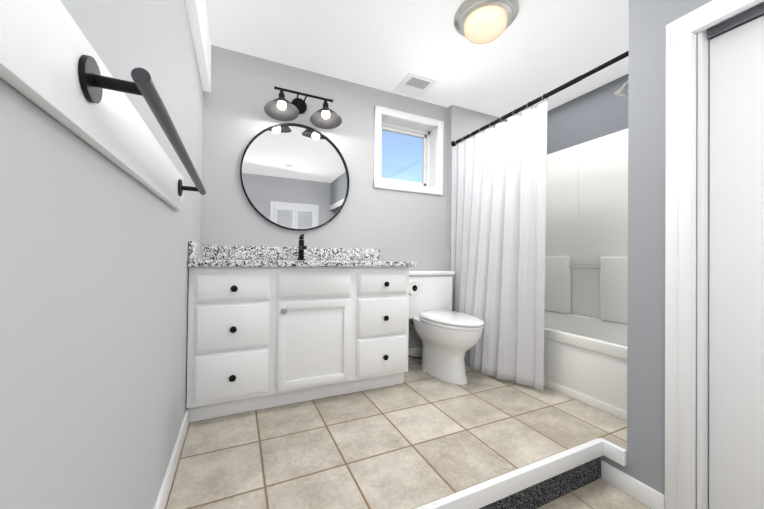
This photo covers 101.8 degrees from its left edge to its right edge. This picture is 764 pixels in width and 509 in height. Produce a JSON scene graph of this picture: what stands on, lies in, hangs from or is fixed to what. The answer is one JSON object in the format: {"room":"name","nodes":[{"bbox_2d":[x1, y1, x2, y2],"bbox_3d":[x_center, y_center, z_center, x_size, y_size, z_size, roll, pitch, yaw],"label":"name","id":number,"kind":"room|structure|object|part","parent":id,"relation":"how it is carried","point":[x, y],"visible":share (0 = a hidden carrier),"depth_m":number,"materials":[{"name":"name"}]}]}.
{"room":"bathroom","nodes":[
{"label":"bathroom","id":0,"kind":"room"},
{"bbox_2d":[0,0,202,508],"bbox_3d":[-0.527,-0.138,0.498,0.100,2.555,3.680,1,-1,-25],"label":"wall","id":1,"kind":"structure","parent":0,"point":[94,268],"depth_m":0.54,"materials":[{"name":"grey paint"}]},
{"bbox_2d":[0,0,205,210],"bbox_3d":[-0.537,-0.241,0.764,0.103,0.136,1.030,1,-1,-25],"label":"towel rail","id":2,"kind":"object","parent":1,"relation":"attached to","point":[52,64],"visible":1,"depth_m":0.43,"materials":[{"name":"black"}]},
{"bbox_3d":[-0.388,-0.252,0.464,0.066,0.017,0.017,1,-1,-25],"label":"post","id":3,"kind":"part","parent":2,"relation":"part of","materials":[{"name":"black metal"}]},
{"bbox_3d":[-0.721,-0.249,1.175,0.066,0.017,0.017,1,-1,-25],"label":"post","id":4,"kind":"part","parent":2,"relation":"part of","materials":[{"name":"black metal"}]},
{"bbox_2d":[154,408,189,508],"bbox_3d":[-0.790,0.816,1.159,0.013,0.085,0.941,1,-1,-25],"label":"baseboard","id":5,"kind":"structure","parent":1,"relation":"attached to","point":[164,492],"depth_m":1.17,"materials":[{"name":"white wood"}]},
{"bbox_2d":[188,242,205,257],"bbox_3d":[-1.044,-0.017,1.752,0.024,0.093,0.492,1,-1,-25],"label":"backsplash","id":6,"kind":"structure","parent":1,"relation":"attached to","point":[196,250],"depth_m":1.62,"materials":[{"name":"grey stone"}]},
{"bbox_2d":[185,0,210,91],"bbox_3d":[-0.439,-1.254,0.518,0.042,0.320,3.433,1,-1,-25],"label":"beam","id":7,"kind":"structure","parent":0,"point":[198,18],"depth_m":1.66,"materials":[{"name":"white paint"}]},
{"bbox_2d":[201,45,437,247],"bbox_3d":[-0.375,-0.730,2.522,1.873,1.326,0.147,1,-1,-25],"label":"wall","id":8,"kind":"structure","parent":0,"point":[237,99],"depth_m":2.34,"materials":[{"name":"grey paint"}]},
{"bbox_2d":[240,123,348,230],"bbox_3d":[-0.622,-0.573,2.310,0.790,0.790,0.026,1,-1,-25],"label":"mirror","id":9,"kind":"object","parent":8,"relation":"attached to","point":[294,176],"visible":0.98,"depth_m":2.30,"materials":[{"name":"clear glass"}]},
{"bbox_2d":[264,86,341,128],"bbox_3d":[-0.554,-1.062,2.203,0.534,0.217,0.281,1,-1,-25],"label":"sconce","id":10,"kind":"object","parent":8,"relation":"attached to","point":[281,108],"visible":1,"depth_m":2.21,"materials":[{"name":"black metal"}]},
{"bbox_3d":[-0.681,-1.009,2.112,0.228,0.107,0.225,1,-1,-25],"label":"lamp shade","id":11,"kind":"part","parent":10,"relation":"part of","materials":[{"name":"black"}]},
{"bbox_3d":[-0.684,-1.021,2.119,0.060,0.060,0.060,1,-1,-25],"label":"bulb","id":12,"kind":"part","parent":10,"relation":"part of","materials":[{"name":"white glass"}]},
{"bbox_2d":[279,92,284,97],"bbox_3d":[-0.686,-1.081,2.125,0.054,0.058,0.053,1,-1,-25],"label":"socket","id":13,"kind":"object","parent":10,"relation":"attached to","point":[281,95],"depth_m":2.11,"materials":[{"name":"black metal"}]},
{"bbox_3d":[-0.618,-1.112,2.316,0.116,0.116,0.022,1,-1,-25],"label":"plate","id":14,"kind":"part","parent":10,"relation":"part of","materials":[{"name":"black metal"}]},
{"bbox_3d":[-0.404,-1.004,2.242,0.228,0.107,0.225,1,-1,-25],"label":"lamp shade","id":15,"kind":"part","parent":10,"relation":"part of","materials":[{"name":"black"}]},
{"bbox_3d":[-0.407,-1.016,2.249,0.060,0.060,0.060,1,-1,-25],"label":"bulb","id":16,"kind":"part","parent":10,"relation":"part of","materials":[{"name":"white glass"}]},
{"bbox_2d":[373,105,443,194],"bbox_3d":[0.217,-0.893,2.791,0.692,0.684,0.170,1,-1,-25],"label":"window","id":17,"kind":"structure","parent":8,"relation":"in","point":[434,166],"depth_m":2.82,"materials":[{"name":"white"}]},
{"bbox_3d":[-0.037,-0.898,2.589,0.061,0.684,0.020,1,-1,-25],"label":"casing","id":18,"kind":"part","parent":17,"relation":"part of","materials":[{"name":"white wood"}]},
{"bbox_3d":[-0.021,-0.896,2.748,0.030,0.490,0.025,1,-1,-25],"label":"window sash","id":19,"kind":"part","parent":17,"relation":"part of","materials":[{"name":"white wood"}]},
{"bbox_3d":[0.191,-0.892,2.847,0.438,0.430,0.004,1,-1,-25],"label":"glass","id":20,"kind":"part","parent":17,"relation":"part of","materials":[{"name":"glass"}]},
{"bbox_3d":[0.188,-0.662,2.845,0.498,0.030,0.025,1,-1,-25],"label":"window sash","id":21,"kind":"part","parent":17,"relation":"part of","materials":[{"name":"white wood"}]},
{"bbox_3d":[0.194,-1.122,2.850,0.498,0.030,0.025,1,-1,-25],"label":"window sash","id":22,"kind":"part","parent":17,"relation":"part of","materials":[{"name":"white wood"}]},
{"bbox_3d":[0.245,-0.582,2.720,0.692,0.061,0.019,1,-1,-25],"label":"casing","id":23,"kind":"part","parent":17,"relation":"part of","materials":[{"name":"white wood"}]},
{"bbox_3d":[0.195,-1.153,2.848,0.562,0.032,0.050,1,-1,-25],"label":"window frame","id":24,"kind":"part","parent":17,"relation":"part of","materials":[{"name":"white plastic"}]},
{"bbox_3d":[0.253,-1.204,2.727,0.692,0.061,0.019,1,-1,-25],"label":"top window casing","id":25,"kind":"part","parent":17,"relation":"part of","materials":[{"name":"white wood"}]},
{"bbox_2d":[382,115,436,131],"bbox_3d":[0.216,-1.174,2.803,0.578,0.008,0.150,1,-1,-25],"label":"window reveal top","id":26,"kind":"object","parent":17,"relation":"attached to","point":[402,122],"visible":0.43,"depth_m":2.77,"materials":[{"name":"white paint"}]},
{"bbox_3d":[0.403,-0.889,2.947,0.030,0.490,0.025,1,-1,-25],"label":"window sash","id":27,"kind":"part","parent":17,"relation":"part of","materials":[{"name":"white wood"}]},
{"bbox_3d":[0.432,-0.888,2.957,0.032,0.554,0.050,1,-1,-25],"label":"frame","id":28,"kind":"part","parent":17,"relation":"part of","materials":[{"name":"white plastic"}]},
{"bbox_3d":[0.535,-0.888,2.857,0.061,0.684,0.020,1,-1,-25],"label":"casing","id":29,"kind":"part","parent":17,"relation":"part of","materials":[{"name":"white wood"}]},
{"bbox_2d":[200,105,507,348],"bbox_3d":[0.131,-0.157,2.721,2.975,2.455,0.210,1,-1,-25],"label":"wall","id":30,"kind":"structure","parent":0,"point":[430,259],"depth_m":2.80,"materials":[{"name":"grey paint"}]},
{"bbox_2d":[206,246,381,261],"bbox_3d":[-0.592,-0.007,2.249,1.265,0.093,0.024,1,-1,-25],"label":"backsplash","id":31,"kind":"structure","parent":30,"relation":"attached to","point":[211,251],"depth_m":2.18,"materials":[{"name":"grey stone"}]},
{"bbox_2d":[408,347,422,358],"bbox_3d":[0.291,0.845,2.669,0.718,0.085,0.013,1,-1,-25],"label":"baseboard","id":32,"kind":"structure","parent":30,"relation":"attached to","point":[416,352],"depth_m":2.66,"materials":[{"name":"white wood"}]},
{"bbox_2d":[165,358,626,508],"bbox_3d":[0.411,1.025,2.080,2.975,0.285,1.599,1,-1,-25],"label":"floor","id":33,"kind":"structure","parent":0,"point":[418,437],"depth_m":1.43,"materials":[{"name":"tile"}]},
{"bbox_2d":[186,262,420,421],"bbox_3d":[-0.424,0.472,2.034,1.400,0.800,0.551,1,-1,-25],"label":"bathroom vanity","id":34,"kind":"object","parent":33,"relation":"on","point":[270,326],"depth_m":1.74,"materials":[{"name":"painted wood"},{"name":"granite"},{"name":"black metal"}]},
{"bbox_3d":[-0.777,0.624,1.614,0.350,0.238,0.010,1,-1,-25],"label":"drawer","id":35,"kind":"part","parent":34,"relation":"part of","materials":[{"name":"white wood"}]},
{"bbox_3d":[-0.774,0.374,1.617,0.350,0.237,0.010,1,-1,-25],"label":"drawer","id":36,"kind":"part","parent":34,"relation":"part of","materials":[{"name":"white wood"}]},
{"bbox_3d":[-0.764,0.631,1.587,0.034,0.034,0.031,1,-1,-25],"label":"knob","id":37,"kind":"part","parent":34,"relation":"part of","materials":[{"name":"black metal"}]},
{"bbox_3d":[-0.772,0.170,1.619,0.350,0.143,0.010,1,-1,-25],"label":"drawer","id":38,"kind":"part","parent":34,"relation":"part of","materials":[{"name":"white wood"}]},
{"bbox_3d":[-0.761,0.383,1.589,0.034,0.034,0.031,1,-1,-25],"label":"knob","id":39,"kind":"part","parent":34,"relation":"part of","materials":[{"name":"black metal"}]},
{"bbox_3d":[-0.759,0.175,1.591,0.034,0.034,0.031,1,-1,-25],"label":"knob","id":40,"kind":"part","parent":34,"relation":"part of","materials":[{"name":"black metal"}]},
{"bbox_3d":[-0.538,0.310,1.694,0.034,0.034,0.031,1,-1,-25],"label":"knob door","id":41,"kind":"part","parent":34,"relation":"part of","materials":[{"name":"silver metal"}]},
{"bbox_2d":[188,258,416,265],"bbox_3d":[-0.469,0.055,2.021,1.297,0.032,0.541,1,-1,-25],"label":"countertop","id":42,"kind":"structure","parent":34,"relation":"on","point":[269,261],"depth_m":1.84,"materials":[{"name":"grey stone"}]},
{"bbox_2d":[297,234,306,259],"bbox_3d":[-0.542,-0.049,2.120,0.052,0.176,0.151,1,-1,-25],"label":"faucet","id":43,"kind":"object","parent":42,"relation":"on","point":[301,242],"depth_m":2.15,"materials":[{"name":"black metal"}]},
{"bbox_3d":[-0.387,0.508,1.797,0.429,0.491,0.010,1,-1,-25],"label":"door","id":44,"kind":"part","parent":34,"relation":"part of","materials":[{"name":"white wood"}]},
{"bbox_3d":[-0.385,0.727,1.787,0.417,0.042,0.010,1,-1,-25],"label":"door rail","id":45,"kind":"part","parent":34,"relation":"part of","materials":[{"name":"white wood"}]},
{"bbox_3d":[-0.380,0.290,1.791,0.417,0.042,0.010,1,-1,-25],"label":"door rail","id":46,"kind":"part","parent":34,"relation":"part of","materials":[{"name":"white wood"}]},
{"bbox_3d":[0.002,0.640,1.979,0.347,0.236,0.010,1,-1,-25],"label":"drawer","id":47,"kind":"part","parent":34,"relation":"part of","materials":[{"name":"white wood"}]},
{"bbox_3d":[0.005,0.392,1.981,0.347,0.242,0.010,1,-1,-25],"label":"drawer","id":48,"kind":"part","parent":34,"relation":"part of","materials":[{"name":"white wood"}]},
{"bbox_3d":[0.008,0.183,1.983,0.347,0.139,0.010,1,-1,-25],"label":"drawer","id":49,"kind":"part","parent":34,"relation":"part of","materials":[{"name":"white wood"}]},
{"bbox_2d":[408,270,483,384],"bbox_3d":[0.450,0.510,2.333,0.517,0.752,0.754,1,-1,-25],"label":"toilet","id":50,"kind":"object","parent":33,"relation":"on","point":[448,336],"visible":0.75,"depth_m":2.23,"materials":[{"name":"white ceramic"}]},
{"bbox_3d":[0.347,0.344,2.589,0.470,0.343,0.185,1,-1,-25],"label":"tank","id":51,"kind":"part","parent":50,"relation":"part of","materials":[{"name":"white ceramic"}]},
{"bbox_3d":[0.351,0.153,2.588,0.492,0.036,0.200,1,-1,-25],"label":"tank lid","id":52,"kind":"part","parent":50,"relation":"part of","materials":[{"name":"white ceramic"}]},
{"bbox_3d":[0.480,0.691,2.293,0.374,0.390,0.635,1,-1,-25],"label":"bowl","id":53,"kind":"part","parent":50,"relation":"part of","materials":[{"name":"white ceramic"}]},
{"bbox_3d":[0.508,0.483,2.240,0.374,0.021,0.528,1,-1,-25],"label":"seat","id":54,"kind":"part","parent":50,"relation":"part of","materials":[{"name":"white plastic"}]},
{"bbox_3d":[0.509,0.456,2.240,0.372,0.026,0.534,1,-1,-25],"label":"lid","id":55,"kind":"part","parent":50,"relation":"part of","materials":[{"name":"white plastic"}]},
{"bbox_2d":[415,438,602,508],"bbox_3d":[0.227,0.902,1.099,1.807,0.068,0.029,1,-1,-25],"label":"trim","id":56,"kind":"structure","parent":33,"relation":"attached to","point":[485,493],"depth_m":1.24,"materials":[{"name":"white wood"}]},
{"bbox_2d":[479,457,599,508],"bbox_3d":[0.222,0.993,1.104,1.805,0.125,0.009,1,-1,-25],"label":"carpet","id":57,"kind":"object","parent":33,"relation":"attached to","point":[538,495],"visible":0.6,"depth_m":1.34,"materials":[{"name":"grey carpet"}]},
{"bbox_2d":[544,128,627,420],"bbox_3d":[1.398,-0.028,2.369,0.766,1.850,1.494,1,-1,-25],"label":"bathtub","id":58,"kind":"object","parent":33,"relation":"on","point":[586,276],"visible":0.19,"depth_m":2.46,"materials":[{"name":"white plastic"}]},
{"bbox_2d":[206,0,628,119],"bbox_3d":[0.837,-1.442,1.142,3.075,0.100,3.680,1,-1,-25],"label":"ceiling","id":59,"kind":"structure","parent":0,"point":[535,49],"depth_m":2.06,"materials":[{"name":"white paint"}]},
{"bbox_2d":[393,73,436,97],"bbox_3d":[0.266,-1.377,2.542,0.260,0.014,0.270,1,-1,-25],"label":"ceiling vent","id":60,"kind":"object","parent":59,"relation":"in","point":[414,85],"visible":1,"depth_m":2.52,"materials":[{"name":"white plastic"}]},
{"bbox_2d":[406,77,428,88],"bbox_3d":[0.288,-1.374,2.494,0.170,0.002,0.105,1,-1,-25],"label":"grille","id":61,"kind":"object","parent":60,"relation":"attached to","point":[413,82],"depth_m":2.49,"materials":[{"name":"grey metal"}]},
{"bbox_2d":[454,0,518,43],"bbox_3d":[0.600,-1.333,1.804,0.356,0.110,0.356,1,-1,-25],"label":"ceiling light","id":62,"kind":"object","parent":59,"relation":"attached to","point":[481,21],"visible":1,"depth_m":1.74,"materials":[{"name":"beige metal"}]},
{"bbox_2d":[436,105,447,248],"bbox_3d":[0.524,-0.714,2.943,0.112,1.326,0.147,1,-1,-25],"label":"wall","id":63,"kind":"structure","parent":0,"point":[441,212],"depth_m":2.88,"materials":[{"name":"grey paint"}]},
{"bbox_2d":[547,74,627,316],"bbox_3d":[1.845,-0.139,2.450,0.100,2.455,1.735,1,-1,-25],"label":"wall","id":64,"kind":"structure","parent":0,"point":[599,112],"depth_m":2.60,"materials":[{"name":"grey paint"}]},
{"bbox_2d":[537,476,650,508],"bbox_3d":[0.954,1.106,0.303,2.655,0.100,2.081,1,-1,-25],"label":"floor","id":65,"kind":"structure","parent":0,"point":[600,493],"depth_m":1.35,"materials":[{"name":"tile"}]},
{"bbox_2d":[601,427,626,450],"bbox_3d":[1.600,1.036,1.692,1.150,0.285,0.113,1,-1,-25],"label":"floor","id":66,"kind":"structure","parent":0,"point":[618,438],"depth_m":1.49,"materials":[{"name":"tile"}]},
{"bbox_2d":[600,455,626,475],"bbox_3d":[1.079,0.977,1.448,0.002,0.184,0.113,1,-1,-25],"label":"wall","id":67,"kind":"structure","parent":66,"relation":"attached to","point":[614,464],"depth_m":1.45,"materials":[{"name":"grey paint"}]},
{"bbox_2d":[627,0,697,508],"bbox_3d":[1.642,-0.151,1.526,1.052,2.455,0.233,1,-1,-25],"label":"wall","id":68,"kind":"structure","parent":0,"point":[649,20],"depth_m":1.34,"materials":[{"name":"grey paint"}]},
{"bbox_2d":[451,50,628,391],"bbox_3d":[0.891,-0.093,2.132,0.219,1.908,1.500,1,-1,-25],"label":"shower curtain","id":69,"kind":"object","parent":68,"relation":"hanging from","point":[498,212],"visible":0.88,"depth_m":2.18,"materials":[{"name":"white fabric"}]},
{"bbox_3d":[0.973,-1.020,2.174,0.025,0.025,1.496,1,-1,-25],"label":"rod","id":70,"kind":"part","parent":69,"relation":"part of","materials":[{"name":"black metal"}]},
{"bbox_2d":[599,438,626,465],"bbox_3d":[1.069,0.916,1.443,0.022,0.068,0.112,1,-1,-25],"label":"trim","id":71,"kind":"structure","parent":68,"relation":"attached to","point":[615,453],"depth_m":1.42,"materials":[{"name":"white wood"}]},
{"bbox_2d":[614,81,627,96],"bbox_3d":[1.496,-1.032,1.765,0.072,0.178,0.316,1,-1,-25],"label":"shower head","id":72,"kind":"object","parent":68,"relation":"attached to","point":[621,91],"visible":0.35,"depth_m":1.85},
{"bbox_2d":[601,461,664,508],"bbox_3d":[1.104,1.028,1.377,0.013,0.082,0.243,1,-1,-25],"label":"baseboard","id":73,"kind":"structure","parent":68,"relation":"attached to","point":[646,495],"depth_m":1.36,"materials":[{"name":"white wood"}]},
{"bbox_2d":[697,30,709,508],"bbox_3d":[1.275,0.097,1.217,0.130,1.945,0.012,1,-1,-25],"label":"trim","id":74,"kind":"structure","parent":68,"relation":"attached to","point":[703,160],"depth_m":1.19,"materials":[{"name":"white wood"}]},
{"bbox_2d":[697,0,763,29],"bbox_3d":[1.628,-1.134,0.493,0.122,0.510,1.635,1,-1,-25],"label":"wall","id":75,"kind":"structure","parent":0,"point":[700,3],"depth_m":1.18,"materials":[{"name":"grey paint"}]},
{"bbox_2d":[665,32,695,508],"bbox_3d":[1.185,0.106,1.233,0.019,1.924,0.090,1,-1,-25],"label":"trim","id":76,"kind":"structure","parent":75,"relation":"attached to","point":[672,287],"depth_m":1.24,"materials":[{"name":"white wood"}]},
{"bbox_2d":[666,0,763,46],"bbox_3d":[1.544,-0.905,0.502,0.019,0.090,1.726,1,-1,-25],"label":"trim","id":77,"kind":"structure","parent":75,"relation":"attached to","point":[672,31],"depth_m":1.19,"materials":[{"name":"white wood"}]},
{"bbox_2d":[707,3,763,39],"bbox_3d":[1.650,-0.861,0.496,0.088,0.032,1.615,1,-1,-25],"label":"door track","id":78,"kind":"object","parent":75,"relation":"attached to","point":[752,14],"visible":0.6,"depth_m":1.14,"materials":[{"name":"silver metal"}]},
{"bbox_2d":[709,15,763,508],"bbox_3d":[1.446,0.108,0.861,0.034,1.895,0.768,1,-1,-25],"label":"closet door","id":79,"kind":"structure","parent":78,"relation":"hanging from","point":[736,339],"depth_m":1.14,"materials":[{"name":"white wood"}]}
]}

